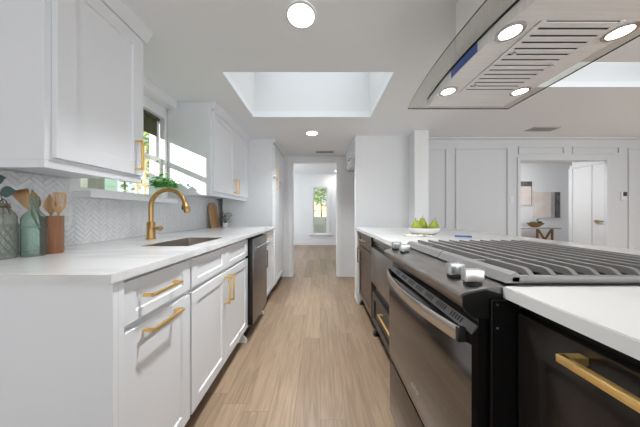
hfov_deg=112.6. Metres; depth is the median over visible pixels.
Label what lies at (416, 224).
pear
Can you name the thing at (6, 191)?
eucalyptus sprig
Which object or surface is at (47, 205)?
wooden spoon
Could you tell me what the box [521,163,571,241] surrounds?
wall
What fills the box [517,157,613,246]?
trim
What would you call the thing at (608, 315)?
countertop
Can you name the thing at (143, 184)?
trellis
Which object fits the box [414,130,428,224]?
pillar
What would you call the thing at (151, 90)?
trim
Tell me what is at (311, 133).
recessed light
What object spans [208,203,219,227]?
cutting board
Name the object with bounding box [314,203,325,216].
fence
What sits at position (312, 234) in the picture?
window
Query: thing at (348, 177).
wall
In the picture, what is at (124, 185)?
tree
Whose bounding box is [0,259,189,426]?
base cabinet
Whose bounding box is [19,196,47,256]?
glass bottle
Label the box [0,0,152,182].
upper cabinet
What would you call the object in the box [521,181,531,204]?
painting
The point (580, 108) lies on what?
ceiling
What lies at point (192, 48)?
ceiling
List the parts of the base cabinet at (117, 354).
panel, drawer, door, handle, handle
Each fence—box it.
[105,178,117,190]
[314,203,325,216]
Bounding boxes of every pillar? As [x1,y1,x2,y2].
[409,132,413,226]
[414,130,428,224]
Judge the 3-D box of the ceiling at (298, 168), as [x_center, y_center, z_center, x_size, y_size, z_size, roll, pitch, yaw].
[0.000,-1.430,5.700,5.200,0.060,3.739,0,0,0]
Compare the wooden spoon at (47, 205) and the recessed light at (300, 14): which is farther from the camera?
the recessed light at (300, 14)
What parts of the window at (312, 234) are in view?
sash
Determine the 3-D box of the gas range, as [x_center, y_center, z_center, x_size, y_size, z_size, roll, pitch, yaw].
[0.696,0.619,0.816,0.774,0.962,0.630,0,0,0]
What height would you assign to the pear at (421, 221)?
0.124 m
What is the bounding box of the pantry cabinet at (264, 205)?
[223,139,284,295]
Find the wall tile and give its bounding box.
[0,169,216,245]
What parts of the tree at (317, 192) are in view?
crown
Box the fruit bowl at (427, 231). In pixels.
[408,227,440,234]
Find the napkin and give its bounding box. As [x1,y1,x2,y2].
[405,234,432,236]
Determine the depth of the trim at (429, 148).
3.74 m
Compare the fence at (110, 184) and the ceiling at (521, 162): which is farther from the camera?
the ceiling at (521, 162)
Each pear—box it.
[411,218,421,227]
[418,217,427,228]
[428,218,438,228]
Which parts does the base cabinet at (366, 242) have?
drawer, door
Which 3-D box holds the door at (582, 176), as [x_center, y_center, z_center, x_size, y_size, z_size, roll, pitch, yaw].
[5.281,0.080,4.287,0.038,2.020,0.311,0,0,0]
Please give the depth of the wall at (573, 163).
4.35 m
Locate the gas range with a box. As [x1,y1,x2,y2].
[384,240,639,426]
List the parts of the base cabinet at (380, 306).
microwave drawer, handle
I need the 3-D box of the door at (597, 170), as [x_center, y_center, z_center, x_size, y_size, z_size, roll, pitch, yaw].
[5.250,0.080,3.997,0.100,2.020,0.254,0,0,0]
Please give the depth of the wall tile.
1.35 m
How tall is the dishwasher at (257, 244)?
0.893 m
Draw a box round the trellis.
[134,146,149,193]
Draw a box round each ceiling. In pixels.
[124,0,458,155]
[294,164,335,172]
[429,27,639,136]
[521,162,571,162]
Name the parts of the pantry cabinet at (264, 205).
door, door, crown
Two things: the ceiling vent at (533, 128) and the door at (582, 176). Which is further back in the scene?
the door at (582, 176)
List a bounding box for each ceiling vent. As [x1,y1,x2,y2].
[316,151,333,152]
[525,127,560,130]
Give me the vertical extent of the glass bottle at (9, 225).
0.234 m
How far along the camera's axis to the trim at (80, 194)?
1.34 m
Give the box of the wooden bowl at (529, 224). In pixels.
[527,223,543,226]
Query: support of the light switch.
attached to the wall at (481, 173)
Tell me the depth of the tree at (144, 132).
4.88 m
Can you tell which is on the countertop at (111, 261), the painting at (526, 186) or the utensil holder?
the utensil holder
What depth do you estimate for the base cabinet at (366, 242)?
2.23 m
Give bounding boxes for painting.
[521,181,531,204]
[533,192,560,217]
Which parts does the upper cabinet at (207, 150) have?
light rail, door, crown, handle, door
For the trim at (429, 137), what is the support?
attached to the wall at (481, 173)
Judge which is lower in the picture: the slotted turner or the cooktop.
the cooktop
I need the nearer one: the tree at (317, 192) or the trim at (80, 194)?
the trim at (80, 194)
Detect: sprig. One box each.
[0,175,16,202]
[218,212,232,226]
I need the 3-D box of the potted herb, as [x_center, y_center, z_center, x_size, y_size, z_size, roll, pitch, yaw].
[-1.287,-0.234,1.777,0.213,0.217,0.211,0,0,0]
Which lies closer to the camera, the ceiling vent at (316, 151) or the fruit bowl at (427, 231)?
the fruit bowl at (427, 231)
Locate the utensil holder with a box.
[46,216,63,253]
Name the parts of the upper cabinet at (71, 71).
light rail, door, crown, handle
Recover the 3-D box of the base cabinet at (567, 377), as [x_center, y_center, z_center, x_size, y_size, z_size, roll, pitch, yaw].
[0.960,0.651,0.075,1.080,0.897,0.851,0,0,0]
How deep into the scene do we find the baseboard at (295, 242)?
7.44 m
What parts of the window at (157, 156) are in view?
sash, sash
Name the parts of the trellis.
rail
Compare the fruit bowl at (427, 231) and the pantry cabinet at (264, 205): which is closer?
the fruit bowl at (427, 231)
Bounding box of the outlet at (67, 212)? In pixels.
[55,204,71,225]
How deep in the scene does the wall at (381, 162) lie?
2.75 m
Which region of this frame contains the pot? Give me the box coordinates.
[156,187,168,197]
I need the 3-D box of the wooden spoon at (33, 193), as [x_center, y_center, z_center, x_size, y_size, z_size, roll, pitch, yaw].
[-1.208,0.032,0.924,0.067,0.267,0.018,0,0,-23]
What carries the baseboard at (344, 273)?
attached to the wall at (348, 177)
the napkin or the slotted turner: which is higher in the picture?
the slotted turner
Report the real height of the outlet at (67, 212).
0.115 m
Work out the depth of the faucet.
1.45 m
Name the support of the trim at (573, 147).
attached to the wall at (481, 173)
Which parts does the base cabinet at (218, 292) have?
drawer, door, rail, handle, handle, drawer, door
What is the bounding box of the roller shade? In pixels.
[143,109,159,136]
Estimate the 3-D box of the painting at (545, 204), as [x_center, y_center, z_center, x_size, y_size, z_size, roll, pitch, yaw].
[5.402,-0.205,5.081,0.635,0.610,0.036,0,0,0]
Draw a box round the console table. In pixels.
[521,227,560,239]
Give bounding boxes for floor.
[184,245,395,426]
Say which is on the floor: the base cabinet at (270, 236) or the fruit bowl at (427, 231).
the base cabinet at (270, 236)
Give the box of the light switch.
[509,196,513,202]
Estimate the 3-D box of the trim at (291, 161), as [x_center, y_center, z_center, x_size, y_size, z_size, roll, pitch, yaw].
[-0.093,0.064,3.755,0.944,2.072,0.150,0,0,0]
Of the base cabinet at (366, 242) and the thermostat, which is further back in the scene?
the thermostat
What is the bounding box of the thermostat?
[620,192,626,199]
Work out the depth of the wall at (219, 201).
1.90 m
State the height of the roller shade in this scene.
0.164 m
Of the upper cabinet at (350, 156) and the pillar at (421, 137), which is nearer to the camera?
the pillar at (421, 137)
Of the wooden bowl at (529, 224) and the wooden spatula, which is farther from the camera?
the wooden bowl at (529, 224)
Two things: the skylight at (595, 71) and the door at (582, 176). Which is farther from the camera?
the door at (582, 176)
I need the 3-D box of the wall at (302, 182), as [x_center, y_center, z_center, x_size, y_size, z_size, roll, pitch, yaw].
[0.000,-0.150,7.510,5.000,2.500,0.120,0,0,0]
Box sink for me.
[145,238,218,245]
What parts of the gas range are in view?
storage drawer, handle, oven door, knob, handle post, knob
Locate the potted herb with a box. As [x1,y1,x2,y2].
[148,173,179,197]
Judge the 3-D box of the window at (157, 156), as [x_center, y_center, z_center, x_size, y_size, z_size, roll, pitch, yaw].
[-1.429,-0.507,1.530,0.132,0.775,0.741,0,0,0]
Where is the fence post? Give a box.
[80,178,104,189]
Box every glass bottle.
[0,198,18,259]
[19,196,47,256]
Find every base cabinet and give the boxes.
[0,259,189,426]
[187,239,247,418]
[259,230,273,314]
[357,232,374,317]
[371,238,392,352]
[518,309,639,426]
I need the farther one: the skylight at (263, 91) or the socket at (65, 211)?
the skylight at (263, 91)
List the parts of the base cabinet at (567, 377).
handle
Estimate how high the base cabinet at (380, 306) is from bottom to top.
0.897 m
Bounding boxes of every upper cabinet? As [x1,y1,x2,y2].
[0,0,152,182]
[167,101,250,200]
[346,137,354,170]
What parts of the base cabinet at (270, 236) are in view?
drawer, door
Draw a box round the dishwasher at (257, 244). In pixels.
[244,233,267,336]
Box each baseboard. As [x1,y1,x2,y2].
[294,241,335,244]
[342,271,354,276]
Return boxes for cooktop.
[384,247,639,311]
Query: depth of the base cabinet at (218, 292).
1.28 m
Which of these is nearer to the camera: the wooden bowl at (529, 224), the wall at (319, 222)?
the wooden bowl at (529, 224)
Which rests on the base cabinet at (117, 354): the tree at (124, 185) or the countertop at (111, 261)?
the countertop at (111, 261)
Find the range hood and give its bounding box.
[408,0,639,108]
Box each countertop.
[0,227,274,284]
[354,227,639,360]
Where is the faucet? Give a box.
[146,188,190,239]
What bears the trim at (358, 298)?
attached to the wall at (381, 162)
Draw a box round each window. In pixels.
[67,98,166,196]
[309,185,330,237]
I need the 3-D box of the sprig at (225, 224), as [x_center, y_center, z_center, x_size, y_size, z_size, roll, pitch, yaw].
[-1.198,0.078,2.700,0.193,0.194,0.190,0,0,0]
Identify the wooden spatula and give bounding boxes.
[12,188,29,209]
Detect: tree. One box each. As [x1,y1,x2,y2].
[118,131,149,191]
[143,131,149,194]
[314,189,325,216]
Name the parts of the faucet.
lever, spout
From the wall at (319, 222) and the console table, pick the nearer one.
the console table
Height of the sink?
0.226 m
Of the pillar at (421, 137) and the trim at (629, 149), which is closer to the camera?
the pillar at (421, 137)
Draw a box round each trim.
[72,191,177,202]
[143,75,176,108]
[287,157,341,276]
[355,230,361,303]
[429,137,639,138]
[429,148,446,227]
[455,148,508,234]
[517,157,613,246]
[518,146,564,153]
[569,161,603,241]
[572,146,619,153]
[628,148,639,248]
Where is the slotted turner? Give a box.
[52,192,66,215]
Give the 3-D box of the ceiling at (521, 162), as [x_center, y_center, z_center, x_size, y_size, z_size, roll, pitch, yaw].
[5.250,-1.230,4.530,4.700,0.060,1.340,0,0,0]
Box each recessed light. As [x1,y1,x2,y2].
[285,0,315,28]
[306,131,317,135]
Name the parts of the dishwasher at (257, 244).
door, panel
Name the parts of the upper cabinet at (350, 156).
crown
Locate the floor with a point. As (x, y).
(313, 358)
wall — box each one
[1,94,222,245]
[281,156,354,276]
[294,173,335,240]
[314,217,325,232]
[355,136,408,226]
[429,139,639,249]
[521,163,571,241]
[572,162,602,168]
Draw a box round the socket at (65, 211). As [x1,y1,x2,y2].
[60,208,67,213]
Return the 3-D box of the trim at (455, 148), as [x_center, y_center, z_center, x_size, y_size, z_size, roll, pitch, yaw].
[2.850,-0.152,3.750,0.930,2.005,0.020,0,0,0]
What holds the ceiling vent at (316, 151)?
in the ceiling at (192, 48)
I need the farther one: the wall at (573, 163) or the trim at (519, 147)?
the wall at (573, 163)
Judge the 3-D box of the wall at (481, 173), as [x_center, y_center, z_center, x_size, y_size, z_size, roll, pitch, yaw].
[3.800,-0.120,3.810,5.000,2.440,0.100,0,0,0]
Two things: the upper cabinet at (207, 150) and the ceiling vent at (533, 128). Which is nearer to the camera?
the upper cabinet at (207, 150)
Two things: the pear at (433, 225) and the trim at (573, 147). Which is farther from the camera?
the trim at (573, 147)
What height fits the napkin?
0.009 m
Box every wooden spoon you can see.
[30,190,40,209]
[43,194,55,215]
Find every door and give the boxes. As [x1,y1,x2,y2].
[573,166,591,244]
[592,163,603,245]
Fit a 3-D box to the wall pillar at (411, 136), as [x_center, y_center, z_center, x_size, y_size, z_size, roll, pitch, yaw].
[1.225,-0.120,3.170,0.150,2.440,1.180,0,0,0]
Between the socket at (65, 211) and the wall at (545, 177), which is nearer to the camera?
the socket at (65, 211)
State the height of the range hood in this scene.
0.416 m
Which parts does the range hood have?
control panel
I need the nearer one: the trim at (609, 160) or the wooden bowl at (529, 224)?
the trim at (609, 160)
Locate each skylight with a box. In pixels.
[228,72,389,110]
[547,62,639,80]
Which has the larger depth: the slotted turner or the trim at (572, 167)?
the trim at (572, 167)

